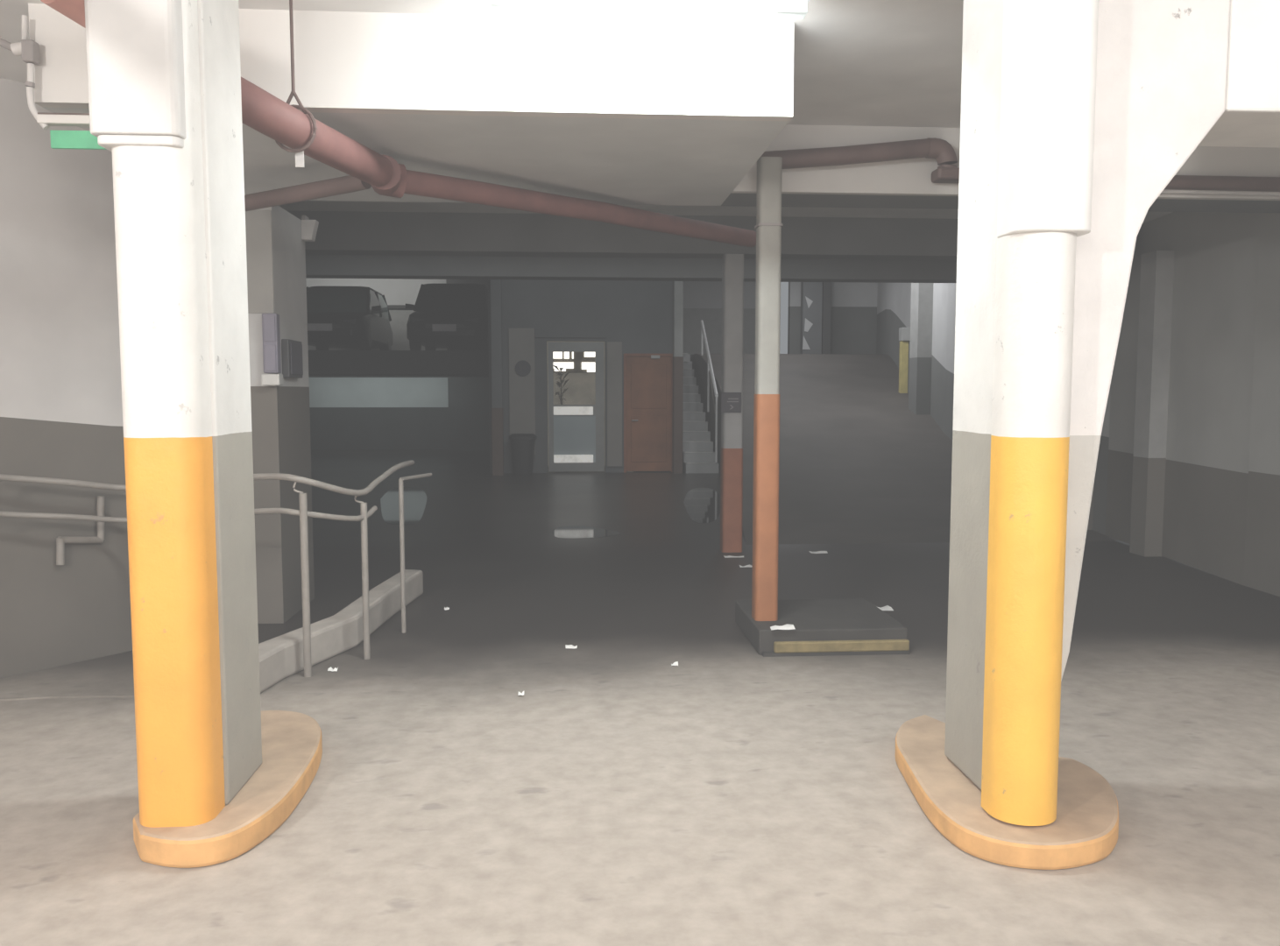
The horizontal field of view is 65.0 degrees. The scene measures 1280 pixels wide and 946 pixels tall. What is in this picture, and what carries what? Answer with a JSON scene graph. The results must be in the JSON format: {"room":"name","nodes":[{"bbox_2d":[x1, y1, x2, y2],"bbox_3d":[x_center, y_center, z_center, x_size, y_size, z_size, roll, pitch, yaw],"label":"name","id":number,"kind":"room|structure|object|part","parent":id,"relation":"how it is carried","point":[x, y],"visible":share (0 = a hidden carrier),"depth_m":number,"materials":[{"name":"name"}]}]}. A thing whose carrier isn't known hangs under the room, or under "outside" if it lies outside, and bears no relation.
{"room":"parking garage","nodes":[
{"label":"parking garage","id":0,"kind":"room"},
{"bbox_2d":[0,77,132,678],"bbox_3d":[-3.994,-0.418,4.532,0.021,3.200,4.912,3,6,34],"label":"wall","id":1,"kind":"structure","parent":0,"point":[61,407],"depth_m":5.60,"materials":[{"name":"white paint"}]},
{"bbox_2d":[56,495,104,565],"bbox_3d":[-3.182,0.324,5.713,0.044,0.368,0.280,3,6,35],"label":"pipe","id":2,"kind":"object","parent":1,"relation":"attached to","point":[60,541],"visible":0.9,"depth_m":5.72,"materials":[{"name":"metal"}]},
{"bbox_3d":[-3.248,0.440,5.627,0.048,0.150,0.048,0,5,-4],"label":"leg","id":3,"kind":"part","parent":2,"relation":"part of","materials":[{"name":"paint"}]},
{"bbox_3d":[-3.184,0.382,5.715,0.040,0.067,0.241,3,6,35],"label":"cross leg","id":4,"kind":"part","parent":2,"relation":"part of","materials":[{"name":"paint"}]},
{"bbox_3d":[-3.116,0.261,5.803,0.040,0.256,0.049,3,6,35],"label":"leg","id":5,"kind":"part","parent":2,"relation":"part of","materials":[{"name":"paint"}]},
{"bbox_2d":[0,650,134,700],"bbox_3d":[-2.941,1.084,5.750,1.840,0.008,1.530,0,5,-4],"label":"floor","id":6,"kind":"structure","parent":0,"point":[111,675],"depth_m":5.36,"materials":[{"name":"concrete"}]},
{"bbox_2d":[36,112,106,149],"bbox_3d":[-2.356,-1.462,4.300,0.409,0.144,0.055,0,5,-4],"label":"exit sign","id":7,"kind":"object","parent":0,"point":[60,139],"visible":0.46,"depth_m":4.29,"materials":[{"name":"green plastic"}]},
{"bbox_2d":[308,350,488,377],"bbox_3d":[-7.078,-2.578,24.035,7.250,0.510,5.200,0,5,-4],"label":"wall","id":8,"kind":"structure","parent":0,"point":[321,364],"depth_m":21.59,"materials":[{"name":"paint"}]},
{"bbox_2d":[306,285,393,350],"bbox_3d":[-7.128,-3.645,24.003,2.120,1.617,4.285,0,5,-4],"label":"parked car","id":9,"kind":"object","parent":8,"relation":"on","point":[341,317],"visible":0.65,"depth_m":23.13,"materials":[{"name":"paint"}]},
{"bbox_3d":[-6.980,-3.183,21.906,0.520,0.160,0.020,0,5,-4],"label":"number plate","id":10,"kind":"part","parent":9,"relation":"part of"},
{"bbox_2d":[332,324,340,327],"bbox_3d":[-6.986,-3.205,22.000,0.840,0.097,0.080,0,5,-4],"label":"grille","id":11,"kind":"object","parent":9,"relation":"attached to","point":[333,325],"depth_m":21.98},
{"bbox_2d":[371,305,381,311],"bbox_3d":[-6.119,-3.820,23.308,0.208,0.136,0.100,-1,5,-10],"label":"mirror","id":12,"kind":"object","parent":9,"relation":"attached to","point":[377,307],"depth_m":23.26,"materials":[{"name":"paint"}]},
{"bbox_2d":[405,283,488,351],"bbox_3d":[-4.455,-3.700,24.186,2.100,1.697,4.285,0,5,-4],"label":"parked car","id":13,"kind":"object","parent":8,"relation":"on","point":[445,315],"visible":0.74,"depth_m":22.75,"materials":[{"name":"black paint"}]},
{"bbox_2d":[405,304,414,309],"bbox_3d":[-5.351,-3.872,23.358,0.208,0.136,0.100,0,5,2],"label":"mirror","id":14,"kind":"object","parent":13,"relation":"attached to","point":[407,306],"depth_m":23.31,"materials":[{"name":"black paint"}]},
{"bbox_3d":[-4.306,-3.198,22.093,0.520,0.160,0.020,0,5,-4],"label":"number plate","id":15,"kind":"part","parent":13,"relation":"part of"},
{"bbox_2d":[424,323,464,328],"bbox_3d":[-4.313,-3.246,22.184,0.840,0.102,0.080,0,5,-4],"label":"grille","id":16,"kind":"object","parent":13,"relation":"attached to","point":[427,325],"depth_m":22.10,"materials":[{"name":"black plastic"}]},
{"bbox_2d":[445,279,489,451],"bbox_3d":[-4.196,-2.935,26.270,1.647,4.700,0.100,0,5,-4],"label":"wall partition","id":17,"kind":"structure","parent":0,"point":[469,417],"depth_m":26.30,"materials":[{"name":"paint"}]},
{"bbox_2d":[487,279,672,473],"bbox_3d":[-1.299,-2.671,23.025,3.679,4.700,8.000,0,5,-4],"label":"wall","id":18,"kind":"structure","parent":0,"point":[638,314],"depth_m":19.02,"materials":[{"name":"grey paint"}]},
{"bbox_2d":[509,328,622,466],"bbox_3d":[-1.407,-1.427,19.075,2.134,2.620,0.038,0,5,-4],"label":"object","id":19,"kind":"object","parent":18,"relation":"attached to","point":[521,341],"visible":0.98,"depth_m":19.01,"materials":[{"name":"grey paint"}]},
{"bbox_2d":[515,360,530,376],"bbox_3d":[-2.209,-1.974,18.937,0.300,0.300,0.025,0,5,-4],"label":"wall sign","id":20,"kind":"object","parent":19,"relation":"attached to","point":[522,368],"visible":1,"depth_m":18.93,"materials":[{"name":"grey metal"}]},
{"bbox_2d":[547,341,604,472],"bbox_3d":[-1.214,-1.256,19.158,1.062,2.465,0.110,0,5,-4],"label":"door","id":21,"kind":"structure","parent":18,"relation":"in","point":[576,370],"depth_m":19.16,"materials":[{"name":"metal"}]},
{"bbox_3d":[-1.249,-1.805,19.129,0.801,1.005,0.006,0,5,-4],"label":"pane","id":22,"kind":"part","parent":21,"relation":"part of","materials":[{"name":"white"}]},
{"bbox_3d":[-1.249,-0.653,19.225,0.801,0.905,0.010,0,5,-4],"label":"pane","id":23,"kind":"part","parent":21,"relation":"part of","materials":[{"name":"clear glass"}]},
{"bbox_2d":[623,353,672,473],"bbox_3d":[0.168,-1.146,19.243,0.961,2.270,0.172,0,5,-4],"label":"door","id":24,"kind":"structure","parent":18,"relation":"in","point":[647,378],"depth_m":19.22,"materials":[{"name":"wood"}]},
{"bbox_3d":[0.295,-2.211,19.110,0.168,0.059,0.018,0,5,-4],"label":"name plate","id":25,"kind":"part","parent":24,"relation":"part of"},
{"bbox_2d":[0,0,1172,223],"bbox_3d":[-0.493,-2.025,3.321,17.500,0.200,17.000,0,5,-4],"label":"ceiling","id":26,"kind":"structure","parent":0,"point":[895,63],"depth_m":5.01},
{"bbox_2d":[275,0,317,153],"bbox_3d":[-1.432,-1.659,4.140,0.196,0.662,0.016,1,5,7],"label":"hanger","id":27,"kind":"object","parent":26,"relation":"hanging from","point":[300,106],"visible":0.7,"depth_m":4.14,"materials":[{"name":"grey metal"}]},
{"bbox_2d":[40,0,393,186],"bbox_3d":[-1.932,-1.479,3.051,0.706,0.570,4.199,1,5,11],"label":"pipe","id":28,"kind":"object","parent":27,"relation":"hanging from","point":[262,111],"visible":0.5,"depth_m":4.11,"materials":[{"name":"red metal"}]},
{"bbox_2d":[295,150,304,167],"bbox_3d":[-1.430,-1.355,4.215,0.034,0.140,0.010,0,5,-4],"label":"tag","id":29,"kind":"object","parent":28,"relation":"hanging from","point":[299,156],"visible":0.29,"depth_m":4.21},
{"bbox_2d":[244,154,756,247],"bbox_3d":[-0.469,-1.609,6.159,3.598,0.184,1.054,-3,5,-30],"label":"pipe","id":30,"kind":"object","parent":28,"relation":"attached to","point":[403,180],"visible":0.94,"depth_m":5.69,"materials":[{"name":"red metal"}]},
{"bbox_3d":[-1.432,-1.778,4.130,0.013,0.425,0.013,2,5,18],"label":"rod","id":31,"kind":"part","parent":27,"relation":"part of","materials":[{"name":"grey metal"}]},
{"bbox_2d":[28,3,793,205],"bbox_3d":[-1.035,-1.897,5.506,3.310,0.410,2.200,0,5,-4],"label":"ceiling beam","id":32,"kind":"structure","parent":26,"relation":"attached to","point":[618,111],"depth_m":4.49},
{"bbox_2d":[0,14,49,129],"bbox_3d":[-2.665,-1.696,4.252,0.292,0.469,0.060,0,5,-4],"label":"conduit","id":33,"kind":"object","parent":32,"relation":"attached to","point":[29,49],"visible":1,"depth_m":4.24,"materials":[{"name":"white plastic"}]},
{"bbox_2d":[305,254,956,282],"bbox_3d":[-2.360,-2.398,11.377,14.700,0.360,0.340,0,5,-4],"label":"ceiling beam","id":34,"kind":"structure","parent":26,"relation":"attached to","point":[317,266],"depth_m":11.37,"materials":[{"name":"grey concrete"}]},
{"bbox_2d":[286,210,1135,261],"bbox_3d":[-2.175,-2.247,9.446,14.000,0.350,0.350,0,5,-4],"label":"ceiling beam","id":35,"kind":"structure","parent":26,"relation":"attached to","point":[338,232],"depth_m":9.42,"materials":[{"name":"white concrete"}]},
{"bbox_2d":[721,124,1279,212],"bbox_3d":[2.697,-1.987,6.616,4.286,0.410,0.500,0,5,-4],"label":"ceiling beam","id":36,"kind":"structure","parent":26,"relation":"attached to","point":[901,183],"depth_m":6.31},
{"bbox_2d":[760,137,959,183],"bbox_3d":[1.403,-1.934,6.177,1.346,0.260,0.140,0,5,-4],"label":"pipe","id":37,"kind":"object","parent":36,"relation":"attached to","point":[939,149],"visible":0.88,"depth_m":6.14,"materials":[{"name":"brown metal"}]},
{"bbox_2d":[1159,175,1279,196],"bbox_3d":[3.552,-1.834,6.390,1.360,0.124,0.090,0,5,-4],"label":"pipe","id":38,"kind":"object","parent":36,"relation":"attached to","point":[1204,185],"visible":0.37,"depth_m":6.38,"materials":[{"name":"metal"}]},
{"bbox_2d":[1197,0,1279,148],"bbox_3d":[3.426,-1.600,3.704,2.932,0.700,0.492,0,5,-4],"label":"ceiling beam","id":39,"kind":"structure","parent":26,"relation":"attached to","point":[1250,117],"depth_m":3.38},
{"bbox_2d":[546,341,633,472],"bbox_3d":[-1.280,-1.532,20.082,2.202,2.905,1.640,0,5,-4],"label":"door frame","id":40,"kind":"structure","parent":0,"point":[547,342],"depth_m":20.79,"materials":[{"name":"grey metal"}]},
{"bbox_2d":[305,278,877,450],"bbox_3d":[-2.227,-2.934,25.956,17.200,4.750,2.400,0,5,-4],"label":"wall","id":41,"kind":"structure","parent":0,"point":[347,413],"depth_m":26.70,"materials":[{"name":"paint"}]},
{"bbox_2d":[387,304,405,308],"bbox_3d":[-7.913,-4.380,26.400,5.734,0.080,0.070,0,5,-4],"label":"trim","id":42,"kind":"structure","parent":41,"relation":"attached to","point":[389,306],"depth_m":26.47,"materials":[{"name":"paint"}]},
{"bbox_2d":[0,449,1279,945],"bbox_3d":[-1.052,0.618,11.542,17.500,0.001,33.000,0,5,-4],"label":"floor","id":43,"kind":"structure","parent":0,"point":[731,794],"depth_m":4.18,"materials":[{"name":"concrete"}]},
{"bbox_2d":[0,459,431,677],"bbox_3d":[-2.247,0.508,5.660,2.720,1.171,0.924,-4,6,-37],"label":"handrail","id":44,"kind":"object","parent":43,"relation":"on","point":[302,512],"visible":0.88,"depth_m":5.49,"materials":[{"name":"metal"}]},
{"bbox_3d":[-2.498,0.207,5.507,2.071,0.185,0.652,-2,5,-20],"label":"rail","id":45,"kind":"part","parent":44,"relation":"part of","materials":[{"name":"metal"}]},
{"bbox_3d":[-2.289,0.034,5.598,2.610,0.214,0.908,-4,6,-37],"label":"rail","id":46,"kind":"part","parent":44,"relation":"part of","materials":[{"name":"metal"}]},
{"bbox_3d":[-1.813,0.609,5.443,0.042,1.005,0.042,0,5,-4],"label":"post","id":47,"kind":"part","parent":44,"relation":"part of","materials":[{"name":"metal"}]},
{"bbox_3d":[-1.588,0.626,5.806,0.038,0.913,0.038,0,5,-4],"label":"post","id":48,"kind":"part","parent":44,"relation":"part of","materials":[{"name":"metal"}]},
{"bbox_3d":[-1.524,0.534,6.440,0.030,0.993,0.030,0,5,-4],"label":"post","id":49,"kind":"part","parent":44,"relation":"part of","materials":[{"name":"metal"}]},
{"bbox_3d":[-1.466,0.025,6.579,0.024,0.024,0.377,1,5,18],"label":"rail","id":50,"kind":"part","parent":44,"relation":"part of","materials":[{"name":"metal"}]},
{"bbox_2d":[132,710,322,868],"bbox_3d":[-1.536,1.186,3.933,0.490,0.100,1.358,0,5,-4],"label":"kerb","id":51,"kind":"object","parent":43,"relation":"on","point":[292,742],"visible":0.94,"depth_m":3.54,"materials":[{"name":"paint"}]},
{"bbox_2d":[84,0,261,827],"bbox_3d":[-1.599,-0.374,3.492,0.296,3.080,0.592,0,5,-4],"label":"concrete pillar","id":52,"kind":"structure","parent":51,"relation":"on","point":[164,76],"depth_m":3.31,"materials":[{"name":"paint"}]},
{"bbox_2d":[245,205,314,623],"bbox_3d":[-2.567,-0.409,7.012,0.300,2.780,0.832,0,5,-4],"label":"concrete pillar","id":53,"kind":"structure","parent":43,"relation":"on","point":[275,248],"depth_m":6.71,"materials":[{"name":"grey paint"}]},
{"bbox_2d":[261,313,281,373],"bbox_3d":[-2.396,-0.842,6.525,0.094,0.384,0.086,0,5,-4],"label":"meter box","id":54,"kind":"object","parent":53,"relation":"attached to","point":[271,331],"visible":1,"depth_m":6.49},
{"bbox_2d":[261,374,282,385],"bbox_3d":[-2.398,-0.609,6.550,0.115,0.074,0.098,0,5,-4],"label":"junction box","id":55,"kind":"object","parent":53,"relation":"attached to","point":[267,379],"visible":1,"depth_m":6.50,"materials":[{"name":"white plastic"}]},
{"bbox_2d":[281,339,303,378],"bbox_3d":[-2.378,-0.781,6.880,0.058,0.254,0.340,0,5,-4],"label":"switch box","id":56,"kind":"object","parent":53,"relation":"attached to","point":[291,350],"visible":0.96,"depth_m":6.76,"materials":[{"name":"grey metal"}]},
{"bbox_2d":[301,215,318,241],"bbox_3d":[-2.392,-1.772,7.282,0.104,0.173,0.100,0,5,-4],"label":"lamp","id":57,"kind":"object","parent":53,"relation":"attached to","point":[309,228],"visible":1,"depth_m":7.23,"materials":[{"name":"white plastic"}]},
{"bbox_2d":[327,666,338,671],"bbox_3d":[-1.703,1.087,5.568,0.051,0.019,0.034,0,5,-4],"label":"paper scrap","id":58,"kind":"object","parent":43,"relation":"on","point":[330,668],"visible":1,"depth_m":5.56,"materials":[{"name":"white paper"}]},
{"bbox_2d":[258,569,423,693],"bbox_3d":[-1.827,0.940,6.410,0.286,0.190,2.640,1,5,6],"label":"kerb","id":59,"kind":"object","parent":43,"relation":"on","point":[280,657],"visible":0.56,"depth_m":5.91,"materials":[{"name":"grey concrete"}]},
{"bbox_2d":[380,487,426,524],"bbox_3d":[-3.307,0.417,14.025,0.660,0.007,4.809,-1,5,-13],"label":"puddle","id":60,"kind":"object","parent":43,"relation":"on","point":[414,498],"visible":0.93,"depth_m":13.63,"materials":[{"name":"liquid"}]},
{"bbox_2d":[489,279,503,475],"bbox_3d":[-2.642,-2.294,18.496,0.208,4.680,0.220,0,5,-4],"label":"slim column","id":61,"kind":"structure","parent":43,"relation":"on","point":[495,285],"depth_m":18.44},
{"bbox_2d":[509,433,537,475],"bbox_3d":[-2.191,-0.350,18.776,0.520,0.760,0.450,0,5,-4],"label":"waste bin","id":62,"kind":"object","parent":43,"relation":"on","point":[522,445],"visible":1,"depth_m":18.61,"materials":[{"name":"black plastic"}]},
{"bbox_3d":[-2.191,-0.679,18.749,0.520,0.100,0.450,0,5,-4],"label":"lid","id":63,"kind":"part","parent":62,"relation":"part of","materials":[{"name":"black plastic"}]},
{"bbox_2d":[565,644,577,649],"bbox_3d":[-0.415,1.049,6.060,0.071,0.016,0.032,0,5,-4],"label":"paper scrap","id":64,"kind":"object","parent":43,"relation":"on","point":[566,646],"visible":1,"depth_m":6.06,"materials":[{"name":"white paper"}]},
{"bbox_2d":[551,526,620,538],"bbox_3d":[-0.598,0.655,11.102,0.748,0.007,0.985,0,5,-4],"label":"puddle","id":65,"kind":"object","parent":43,"relation":"on","point":[562,532],"visible":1,"depth_m":11.01,"materials":[{"name":"liquid"}]},
{"bbox_2d":[671,661,678,665],"bbox_3d":[0.195,1.078,5.674,0.041,0.019,0.032,0,5,-4],"label":"paper scrap","id":66,"kind":"object","parent":43,"relation":"on","point":[675,663],"visible":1,"depth_m":5.68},
{"bbox_2d":[671,281,683,473],"bbox_3d":[0.716,-2.333,18.980,0.182,4.680,0.220,0,5,-4],"label":"slim column","id":67,"kind":"structure","parent":43,"relation":"on","point":[677,421],"depth_m":18.92,"materials":[{"name":"grey paint"}]},
{"bbox_2d":[682,319,718,473],"bbox_3d":[1.115,-1.773,21.451,0.836,3.163,5.012,0,5,-4],"label":"staircase","id":68,"kind":"structure","parent":43,"relation":"on","point":[698,455],"depth_m":20.21,"materials":[{"name":"white paint"}]},
{"bbox_3d":[1.402,-2.771,22.696,0.041,1.214,0.041,-2,5,-26],"label":"post","id":69,"kind":"part","parent":68,"relation":"part of","materials":[{"name":"grey metal"}]},
{"bbox_3d":[1.436,-1.871,21.069,0.041,1.178,0.041,-2,5,-26],"label":"post","id":70,"kind":"part","parent":68,"relation":"part of","materials":[{"name":"grey metal"}]},
{"bbox_3d":[1.436,-2.458,21.022,0.070,1.727,3.632,0,5,-1],"label":"handrail","id":71,"kind":"part","parent":68,"relation":"part of","materials":[{"name":"grey metal"}]},
{"bbox_3d":[1.458,-1.888,20.617,0.040,1.273,2.724,0,5,0],"label":"rail","id":72,"kind":"part","parent":68,"relation":"part of","materials":[{"name":"metal"}]},
{"bbox_3d":[1.473,-0.844,19.345,0.041,1.279,0.041,-2,5,-26],"label":"post","id":73,"kind":"part","parent":68,"relation":"part of","materials":[{"name":"grey metal"}]},
{"bbox_2d":[683,487,720,523],"bbox_3d":[0.869,0.418,14.018,0.527,0.007,4.383,0,5,4],"label":"puddle","id":74,"kind":"object","parent":43,"relation":"on","point":[702,505],"visible":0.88,"depth_m":13.73,"materials":[{"name":"liquid"}]},
{"bbox_2d":[720,254,743,552],"bbox_3d":[0.887,-0.658,9.684,0.198,2.845,0.200,0,5,-4],"label":"slim column","id":75,"kind":"structure","parent":43,"relation":"on","point":[732,265],"depth_m":9.61,"materials":[{"name":"white paint"}]},
{"bbox_2d":[721,392,741,412],"bbox_3d":[0.868,-0.672,9.563,0.195,0.192,0.025,0,5,-4],"label":"direction sign","id":76,"kind":"object","parent":75,"relation":"attached to","point":[731,402],"visible":1,"depth_m":9.55,"materials":[{"name":"grey metal"}]},
{"bbox_2d":[723,555,743,558],"bbox_3d":[0.880,0.778,9.378,0.195,0.016,0.078,0,5,-4],"label":"paper scrap","id":77,"kind":"object","parent":43,"relation":"on","point":[728,556],"visible":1,"depth_m":9.36,"materials":[{"name":"white paper"}]},
{"bbox_2d":[739,564,752,567],"bbox_3d":[0.940,0.819,8.866,0.134,0.019,0.076,0,5,-4],"label":"paper scrap","id":78,"kind":"object","parent":43,"relation":"on","point":[749,565],"visible":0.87,"depth_m":8.85,"materials":[{"name":"white paper"}]},
{"bbox_2d":[808,551,827,553],"bbox_3d":[1.711,0.757,9.630,0.165,0.015,0.133,0,5,-4],"label":"paper scrap","id":79,"kind":"object","parent":43,"relation":"on","point":[817,552],"visible":1,"depth_m":9.61,"materials":[{"name":"white paper"}]},
{"bbox_2d":[735,598,909,657],"bbox_3d":[1.118,0.965,6.348,0.894,0.150,0.900,0,5,-4],"label":"kerb","id":80,"kind":"object","parent":43,"relation":"on","point":[823,627],"visible":1,"depth_m":5.96,"materials":[{"name":"grey concrete"}]},
{"bbox_2d":[751,156,783,621],"bbox_3d":[0.772,-0.485,6.104,0.152,2.780,0.156,0,5,-4],"label":"slim column","id":81,"kind":"structure","parent":80,"relation":"on","point":[767,396],"depth_m":6.04,"materials":[{"name":"white paint"}]},
{"bbox_2d":[770,624,795,629],"bbox_3d":[0.839,0.908,5.916,0.145,0.019,0.066,0,5,-4],"label":"paper scrap","id":82,"kind":"object","parent":80,"relation":"on","point":[785,626],"visible":1,"depth_m":5.91,"materials":[{"name":"white paper"}]},
{"bbox_2d":[876,605,893,610],"bbox_3d":[1.665,0.961,7.127,0.247,0.019,0.134,0,5,-4],"label":"paper scrap","id":83,"kind":"object","parent":43,"relation":"on","point":[887,607],"visible":0.35,"depth_m":7.12,"materials":[{"name":"white paper"}]},
{"bbox_2d":[894,714,1118,869],"bbox_3d":[1.394,1.192,3.914,0.744,0.090,1.326,0,5,-4],"label":"kerb","id":84,"kind":"object","parent":43,"relation":"on","point":[1085,830],"visible":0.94,"depth_m":3.51,"materials":[{"name":"paint"}]},
{"bbox_2d":[944,0,1230,826],"bbox_3d":[1.574,-0.381,3.576,0.788,3.080,0.684,0,5,-4],"label":"concrete pillar","id":85,"kind":"structure","parent":84,"relation":"on","point":[1077,116],"depth_m":3.36,"materials":[{"name":"paint"}]},
{"bbox_2d":[690,354,693,364],"bbox_3d":[0.687,-2.838,25.514,0.950,0.230,3.300,0,5,-4],"label":"floor","id":86,"kind":"structure","parent":0,"point":[691,356],"depth_m":23.90,"materials":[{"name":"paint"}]},
{"bbox_2d":[692,353,1118,544],"bbox_3d":[3.752,-1.228,19.273,6.620,2.430,18.000,0,5,-4],"label":"ramp","id":87,"kind":"structure","parent":0,"point":[857,465],"depth_m":15.12,"materials":[{"name":"concrete"}]},
{"bbox_2d":[799,282,822,353],"bbox_3d":[4.173,-4.000,24.427,0.478,2.258,0.262,0,5,-4],"label":"column","id":88,"kind":"structure","parent":87,"relation":"on","point":[811,293],"depth_m":24.33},
{"bbox_2d":[821,282,831,353],"bbox_3d":[4.529,-4.003,24.457,0.195,2.258,0.250,0,5,-4],"label":"column","id":89,"kind":"structure","parent":87,"relation":"on","point":[826,314],"depth_m":24.35,"materials":[{"name":"paint"}]},
{"bbox_2d":[898,327,910,393],"bbox_3d":[5.122,-2.158,19.293,0.260,1.260,0.200,0,5,-4],"label":"post","id":90,"kind":"object","parent":87,"relation":"on","point":[904,333],"visible":0.77,"depth_m":19.25,"materials":[{"name":"yellow paint"}]},
{"bbox_3d":[5.067,-2.028,19.300,0.150,1.000,0.100,0,5,-4],"label":"post","id":91,"kind":"part","parent":90,"relation":"part of","materials":[{"name":"yellow paint"}]},
{"bbox_2d":[876,282,1110,535],"bbox_3d":[5.277,-2.293,17.962,0.392,4.735,14.835,0,5,4],"label":"wall","id":92,"kind":"structure","parent":0,"point":[894,300],"depth_m":16.74,"materials":[{"name":"white paint"}]},
{"bbox_2d":[908,282,933,414],"bbox_3d":[5.018,-2.742,17.730,0.360,3.503,0.400,0,5,-4],"label":"pilaster","id":93,"kind":"object","parent":92,"relation":"attached to","point":[922,293],"visible":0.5,"depth_m":17.61,"materials":[{"name":"white paint"}]},
{"bbox_2d":[1087,483,1094,530],"bbox_3d":[4.866,-0.760,11.091,0.420,2.859,0.300,0,5,-4],"label":"pilaster","id":94,"kind":"object","parent":92,"relation":"attached to","point":[1091,514],"visible":0.02,"depth_m":11.05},
{"bbox_2d":[1105,212,1279,596],"bbox_3d":[5.109,-0.344,3.001,0.306,3.300,15.309,0,5,-2],"label":"wall","id":95,"kind":"structure","parent":0,"point":[1221,505],"depth_m":8.50,"materials":[{"name":"white paint"}]},
{"bbox_2d":[1129,250,1174,556],"bbox_3d":[4.871,-0.638,9.467,0.270,2.839,0.250,0,5,-4],"label":"pilaster","id":96,"kind":"object","parent":95,"relation":"attached to","point":[1157,266],"visible":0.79,"depth_m":9.39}
]}

